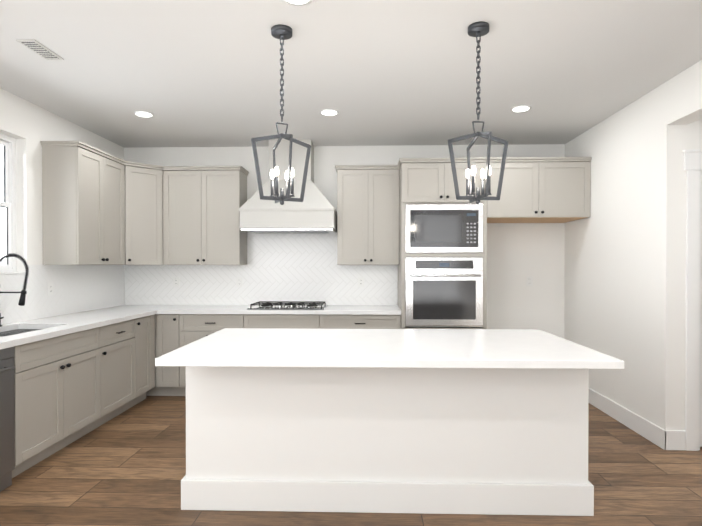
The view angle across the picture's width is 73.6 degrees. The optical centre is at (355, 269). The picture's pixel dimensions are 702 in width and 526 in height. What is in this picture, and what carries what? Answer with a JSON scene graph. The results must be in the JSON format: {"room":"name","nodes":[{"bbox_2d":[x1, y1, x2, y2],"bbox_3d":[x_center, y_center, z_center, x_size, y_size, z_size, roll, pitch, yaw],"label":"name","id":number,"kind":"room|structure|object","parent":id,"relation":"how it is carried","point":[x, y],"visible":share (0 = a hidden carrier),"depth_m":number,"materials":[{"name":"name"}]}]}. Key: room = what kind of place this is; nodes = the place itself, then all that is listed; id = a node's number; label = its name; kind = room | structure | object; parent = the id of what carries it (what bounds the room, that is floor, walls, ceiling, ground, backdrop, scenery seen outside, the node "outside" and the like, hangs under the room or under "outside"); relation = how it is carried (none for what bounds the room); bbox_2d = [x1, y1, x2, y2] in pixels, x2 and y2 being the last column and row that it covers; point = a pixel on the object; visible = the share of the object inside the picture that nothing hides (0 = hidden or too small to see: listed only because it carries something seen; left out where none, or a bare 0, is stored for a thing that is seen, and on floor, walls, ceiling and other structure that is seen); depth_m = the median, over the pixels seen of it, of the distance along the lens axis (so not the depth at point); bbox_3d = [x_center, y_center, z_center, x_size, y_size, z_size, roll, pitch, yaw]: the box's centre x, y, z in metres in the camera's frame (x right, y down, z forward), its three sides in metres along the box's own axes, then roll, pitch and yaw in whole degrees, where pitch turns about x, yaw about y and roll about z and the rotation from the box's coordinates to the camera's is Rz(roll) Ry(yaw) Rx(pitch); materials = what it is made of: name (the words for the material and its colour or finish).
{"room":"kitchen","nodes":[
{"label":"kitchen","id":0,"kind":"room"},
{"bbox_2d":[0,88,123,274],"bbox_3d":[-2.950,-0.005,0.970,0.150,2.800,9.210,0,0,2],"label":"wall","id":1,"kind":"structure","parent":0,"point":[27,126],"depth_m":4.04,"materials":[{"name":"white paint"}]},
{"bbox_2d":[0,133,25,274],"bbox_3d":[-2.864,-0.528,3.490,0.147,1.147,0.980,0,0,2],"label":"window","id":2,"kind":"structure","parent":1,"relation":"in","point":[8,246],"depth_m":3.91,"materials":[{"name":"white plastic"}]},
{"bbox_2d":[0,265,124,324],"bbox_3d":[-2.792,0.202,3.694,0.008,0.474,3.741,0,0,2],"label":"backsplash","id":3,"kind":"structure","parent":1,"relation":"attached to","point":[79,288],"depth_m":4.42,"materials":[{"name":"tile"}]},
{"bbox_2d":[48,282,52,295],"bbox_3d":[-2.768,0.180,4.263,0.008,0.116,0.072,0,0,2],"label":"electrical outlet","id":4,"kind":"object","parent":3,"relation":"attached to","point":[50,288],"visible":1,"depth_m":4.26,"materials":[{"name":"white plastic"}]},
{"bbox_2d":[42,146,123,264],"bbox_3d":[-2.592,-0.568,4.557,0.355,1.050,0.784,0,0,2],"label":"upper cabinet","id":5,"kind":"object","parent":1,"relation":"attached to","point":[82,206],"visible":1,"depth_m":4.21,"materials":[{"name":"grey paint"}]},
{"bbox_2d":[124,165,163,264],"bbox_3d":[-2.427,-0.573,5.233,0.860,1.050,0.481,0,1,-43],"label":"upper cabinet","id":6,"kind":"object","parent":1,"relation":"attached to","point":[143,216],"visible":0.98,"depth_m":5.08,"materials":[{"name":"grey paint"}]},
{"bbox_2d":[124,144,564,337],"bbox_3d":[-0.161,-0.040,5.571,5.460,2.800,0.150,0,0,2],"label":"wall","id":7,"kind":"structure","parent":0,"point":[517,253],"depth_m":5.44,"materials":[{"name":"white paint"}]},
{"bbox_2d":[163,170,246,264],"bbox_3d":[-1.707,-0.574,5.357,0.857,1.050,0.355,0,0,2],"label":"upper cabinet","id":8,"kind":"object","parent":7,"relation":"attached to","point":[201,218],"visible":1,"depth_m":5.22,"materials":[{"name":"grey paint"}]},
{"bbox_2d":[125,232,397,305],"bbox_3d":[-1.125,-0.007,5.520,3.234,0.864,0.008,0,0,2],"label":"backsplash","id":9,"kind":"structure","parent":7,"relation":"attached to","point":[303,267],"depth_m":5.51,"materials":[{"name":"tile"}]},
{"bbox_2d":[173,277,178,286],"bbox_3d":[-2.113,0.150,5.541,0.072,0.116,0.008,0,0,2],"label":"electrical outlet","id":10,"kind":"object","parent":9,"relation":"attached to","point":[175,281],"visible":1,"depth_m":5.54,"materials":[{"name":"white plastic"}]},
{"bbox_2d":[236,277,242,286],"bbox_3d":[-1.363,0.150,5.520,0.072,0.116,0.008,0,0,2],"label":"electrical outlet","id":11,"kind":"object","parent":9,"relation":"attached to","point":[239,281],"visible":1,"depth_m":5.52,"materials":[{"name":"white plastic"}]},
{"bbox_2d":[358,277,363,286],"bbox_3d":[0.066,0.150,5.479,0.072,0.116,0.008,0,0,2],"label":"electrical outlet","id":12,"kind":"object","parent":9,"relation":"attached to","point":[360,281],"visible":1,"depth_m":5.48,"materials":[{"name":"white plastic"}]},
{"bbox_2d":[239,139,336,232],"bbox_3d":[-0.727,-0.924,5.250,1.028,1.025,0.508,0,0,2],"label":"range hood","id":13,"kind":"object","parent":7,"relation":"attached to","point":[314,211],"visible":0.9,"depth_m":5.03,"materials":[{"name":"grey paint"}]},
{"bbox_2d":[337,169,398,264],"bbox_3d":[0.145,-0.573,5.304,0.682,1.050,0.355,0,0,2],"label":"upper cabinet","id":14,"kind":"object","parent":7,"relation":"attached to","point":[367,217],"visible":1,"depth_m":5.16,"materials":[{"name":"grey paint"}]},
{"bbox_2d":[526,276,532,285],"bbox_3d":[2.015,0.141,5.430,0.072,0.116,0.008,0,0,2],"label":"electrical outlet","id":15,"kind":"object","parent":7,"relation":"attached to","point":[529,280],"visible":1,"depth_m":5.43,"materials":[{"name":"white plastic"}]},
{"bbox_2d":[487,162,590,222],"bbox_3d":[1.880,-0.813,5.094,1.047,0.567,0.670,0,0,2],"label":"upper cabinet","id":16,"kind":"object","parent":7,"relation":"attached to","point":[545,192],"visible":0.96,"depth_m":4.79,"materials":[{"name":"grey paint"}]},
{"bbox_2d":[40,141,591,174],"bbox_3d":[-0.185,-1.116,4.776,5.154,0.042,1.420,0,0,2],"label":"crown molding","id":17,"kind":"structure","parent":16,"relation":"on","point":[85,146],"depth_m":4.80,"materials":[{"name":"grey paint"}]},
{"bbox_2d":[0,396,701,525],"bbox_3d":[0.763,1.446,0.874,7.580,0.100,9.510,0,0,2],"label":"floor","id":18,"kind":"structure","parent":0,"point":[127,467],"depth_m":2.97,"materials":[{"name":"brown wood"}]},
{"bbox_2d":[0,347,14,491],"bbox_3d":[-2.465,0.937,2.702,0.676,0.890,0.593,0,0,2],"label":"dishwasher","id":19,"kind":"object","parent":18,"relation":"on","point":[7,427],"visible":0.96,"depth_m":2.93,"materials":[{"name":"grey metal"}]},
{"bbox_2d":[12,327,99,477],"bbox_3d":[-2.463,0.929,3.477,0.675,0.894,0.945,0,0,2],"label":"base cabinet","id":20,"kind":"object","parent":18,"relation":"on","point":[57,391],"visible":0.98,"depth_m":3.38,"materials":[{"name":"grey paint"}]},
{"bbox_2d":[0,305,163,348],"bbox_3d":[-2.459,0.566,3.691,0.674,0.254,3.749,0,0,2],"label":"countertop","id":21,"kind":"structure","parent":20,"relation":"on","point":[19,333],"depth_m":3.83,"materials":[{"name":"white stone"}]},
{"bbox_2d":[0,253,28,326],"bbox_3d":[-2.635,0.159,3.581,0.280,0.562,0.086,0,0,2],"label":"faucet","id":22,"kind":"object","parent":21,"relation":"on","point":[23,292],"visible":1,"depth_m":3.58,"materials":[{"name":"black metal"}]},
{"bbox_2d":[0,329,40,336],"bbox_3d":[-2.504,0.589,3.428,0.434,0.214,0.684,0,0,2],"label":"sink","id":23,"kind":"object","parent":21,"relation":"in","point":[3,332],"depth_m":3.70,"materials":[{"name":"silver metal"}]},
{"bbox_2d":[89,319,134,431],"bbox_3d":[-2.440,0.923,4.245,0.678,0.894,0.589,0,0,2],"label":"base cabinet","id":24,"kind":"object","parent":18,"relation":"on","point":[117,367],"visible":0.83,"depth_m":4.21,"materials":[{"name":"grey paint"}]},
{"bbox_2d":[126,315,154,409],"bbox_3d":[-2.427,0.919,4.749,0.675,0.894,0.419,0,0,2],"label":"base cabinet","id":25,"kind":"object","parent":18,"relation":"on","point":[144,337],"visible":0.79,"depth_m":4.74,"materials":[{"name":"grey paint"}]},
{"bbox_2d":[146,314,182,395],"bbox_3d":[-2.301,0.915,5.248,0.898,0.894,0.630,0,0,2],"label":"base cabinet","id":26,"kind":"object","parent":18,"relation":"on","point":[166,342],"visible":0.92,"depth_m":4.96,"materials":[{"name":"grey paint"}]},
{"bbox_2d":[179,314,243,395],"bbox_3d":[-1.509,0.915,5.224,0.684,0.894,0.634,0,0,2],"label":"base cabinet","id":27,"kind":"object","parent":18,"relation":"on","point":[194,327],"visible":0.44,"depth_m":4.95,"materials":[{"name":"grey paint"}]},
{"bbox_2d":[244,314,319,328],"bbox_3d":[-0.767,0.915,5.204,0.799,0.894,0.630,0,0,2],"label":"base cabinet","id":28,"kind":"object","parent":18,"relation":"on","point":[300,321],"visible":0.17,"depth_m":4.92,"materials":[{"name":"grey paint"}]},
{"bbox_2d":[156,305,400,314],"bbox_3d":[-0.789,0.448,5.203,2.544,0.040,0.629,0,0,2],"label":"countertop","id":29,"kind":"structure","parent":28,"relation":"on","point":[168,309],"depth_m":4.92,"materials":[{"name":"white stone"}]},
{"bbox_2d":[247,301,327,309],"bbox_3d":[-0.737,0.401,5.221,0.820,0.052,0.480,0,0,2],"label":"cooktop","id":30,"kind":"object","parent":29,"relation":"in","point":[301,305],"visible":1,"depth_m":5.10,"materials":[{"name":"black metal"}]},
{"bbox_2d":[320,314,400,328],"bbox_3d":[0.058,0.916,5.178,0.850,0.894,0.634,0,0,2],"label":"base cabinet","id":31,"kind":"object","parent":18,"relation":"on","point":[339,321],"visible":0.21,"depth_m":4.90,"materials":[{"name":"grey paint"}]},
{"bbox_2d":[181,366,593,515],"bbox_3d":[0.177,0.932,3.059,2.337,0.894,0.811,0,0,2],"label":"kitchen island","id":32,"kind":"object","parent":18,"relation":"on","point":[499,441],"visible":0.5,"depth_m":2.67,"materials":[{"name":"white paint"}]},
{"bbox_2d":[155,328,623,368],"bbox_3d":[0.170,0.465,2.900,2.327,0.040,1.140,0,0,2],"label":"island countertop","id":33,"kind":"structure","parent":32,"relation":"on","point":[410,348],"depth_m":2.58,"materials":[{"name":"white stone"}]},
{"bbox_2d":[398,163,486,328],"bbox_3d":[0.919,0.133,5.104,0.872,2.460,0.721,0,0,2],"label":"tall cabinet","id":34,"kind":"object","parent":18,"relation":"on","point":[442,274],"visible":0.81,"depth_m":4.81,"materials":[{"name":"grey paint"}]},
{"bbox_2d":[405,257,482,326],"bbox_3d":[0.917,0.234,5.020,0.790,0.710,0.551,0,0,2],"label":"wall oven","id":35,"kind":"object","parent":34,"relation":"in","point":[440,291],"depth_m":4.81,"materials":[{"name":"silver metal"}]},
{"bbox_2d":[405,204,482,252],"bbox_3d":[0.917,-0.419,5.023,0.790,0.495,0.434,0,0,2],"label":"microwave","id":36,"kind":"object","parent":34,"relation":"in","point":[429,228],"depth_m":4.81,"materials":[{"name":"silver metal"}]},
{"bbox_2d":[0,0,701,147],"bbox_3d":[0.763,-1.454,0.852,7.580,0.100,9.510,0,0,2],"label":"ceiling","id":37,"kind":"structure","parent":0,"point":[196,73],"depth_m":3.28,"materials":[{"name":"white paint"}]},
{"bbox_2d":[16,39,63,59],"bbox_3d":[-2.035,-1.414,3.039,0.120,0.012,0.280,0,0,2],"label":"ceiling vent","id":38,"kind":"object","parent":37,"relation":"in","point":[39,49],"visible":0.98,"depth_m":3.01,"materials":[{"name":"silver metal"}]},
{"bbox_2d":[134,111,153,117],"bbox_3d":[-1.948,-1.427,4.327,0.176,0.007,0.176,0,0,2],"label":"recessed light","id":39,"kind":"object","parent":37,"relation":"in","point":[146,114],"visible":0.94,"depth_m":4.32,"materials":[{"name":"white paint"}]},
{"bbox_2d":[251,24,310,204],"bbox_3d":[-0.436,-0.900,2.786,0.266,1.037,0.266,0,0,19],"label":"pendant light","id":40,"kind":"object","parent":37,"relation":"hanging from","point":[281,32],"visible":1,"depth_m":2.77,"materials":[{"name":"grey metal"}]},
{"bbox_2d":[283,0,312,5],"bbox_3d":[-0.302,-1.412,2.429,0.176,0.007,0.176,0,0,2],"label":"recessed light","id":41,"kind":"object","parent":37,"relation":"in","point":[298,2],"visible":1,"depth_m":2.48,"materials":[{"name":"white paint"}]},
{"bbox_2d":[320,109,338,115],"bbox_3d":[-0.238,-1.426,4.277,0.176,0.007,0.176,0,0,2],"label":"recessed light","id":42,"kind":"object","parent":37,"relation":"in","point":[329,112],"visible":1,"depth_m":4.26,"materials":[{"name":"white paint"}]},
{"bbox_2d":[448,21,507,203],"bbox_3d":[0.721,-0.900,2.753,0.266,1.037,0.266,0,1,39],"label":"pendant light","id":43,"kind":"object","parent":37,"relation":"hanging from","point":[478,29],"visible":1,"depth_m":2.75,"materials":[{"name":"grey metal"}]},
{"bbox_2d":[511,105,530,111],"bbox_3d":[1.473,-1.426,4.178,0.176,0.007,0.176,0,0,2],"label":"recessed light","id":44,"kind":"object","parent":37,"relation":"in","point":[522,108],"visible":0.94,"depth_m":4.16,"materials":[{"name":"white paint"}]},
{"bbox_2d":[564,60,701,422],"bbox_3d":[2.437,-0.025,3.566,0.150,2.800,3.710,0,0,2],"label":"wall","id":45,"kind":"structure","parent":0,"point":[609,281],"depth_m":4.20,"materials":[{"name":"white paint"}]},
{"bbox_2d":[588,388,668,449],"bbox_3d":[2.379,1.293,4.497,0.020,0.150,1.872,0,0,2],"label":"baseboard","id":46,"kind":"structure","parent":45,"relation":"attached to","point":[660,437],"depth_m":4.01,"materials":[{"name":"white paint"}]},
{"bbox_2d":[653,81,701,429],"bbox_3d":[3.498,-0.025,3.609,2.270,2.800,0.150,0,0,2],"label":"wall","id":47,"kind":"structure","parent":0,"point":[672,142],"depth_m":3.57,"materials":[{"name":"white paint"}]},
{"bbox_2d":[683,150,701,450],"bbox_3d":[3.018,0.238,3.608,1.078,2.273,0.184,0,0,2],"label":"door frame","id":48,"kind":"structure","parent":47,"relation":"attached to","point":[693,164],"depth_m":3.55,"materials":[{"name":"white paint"}]},
{"bbox_2d":[700,181,701,446],"bbox_3d":[3.017,0.318,3.576,0.790,2.091,0.088,0,0,2],"label":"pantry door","id":49,"kind":"structure","parent":47,"relation":"in","point":[701,336],"depth_m":3.60,"materials":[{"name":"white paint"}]}
]}

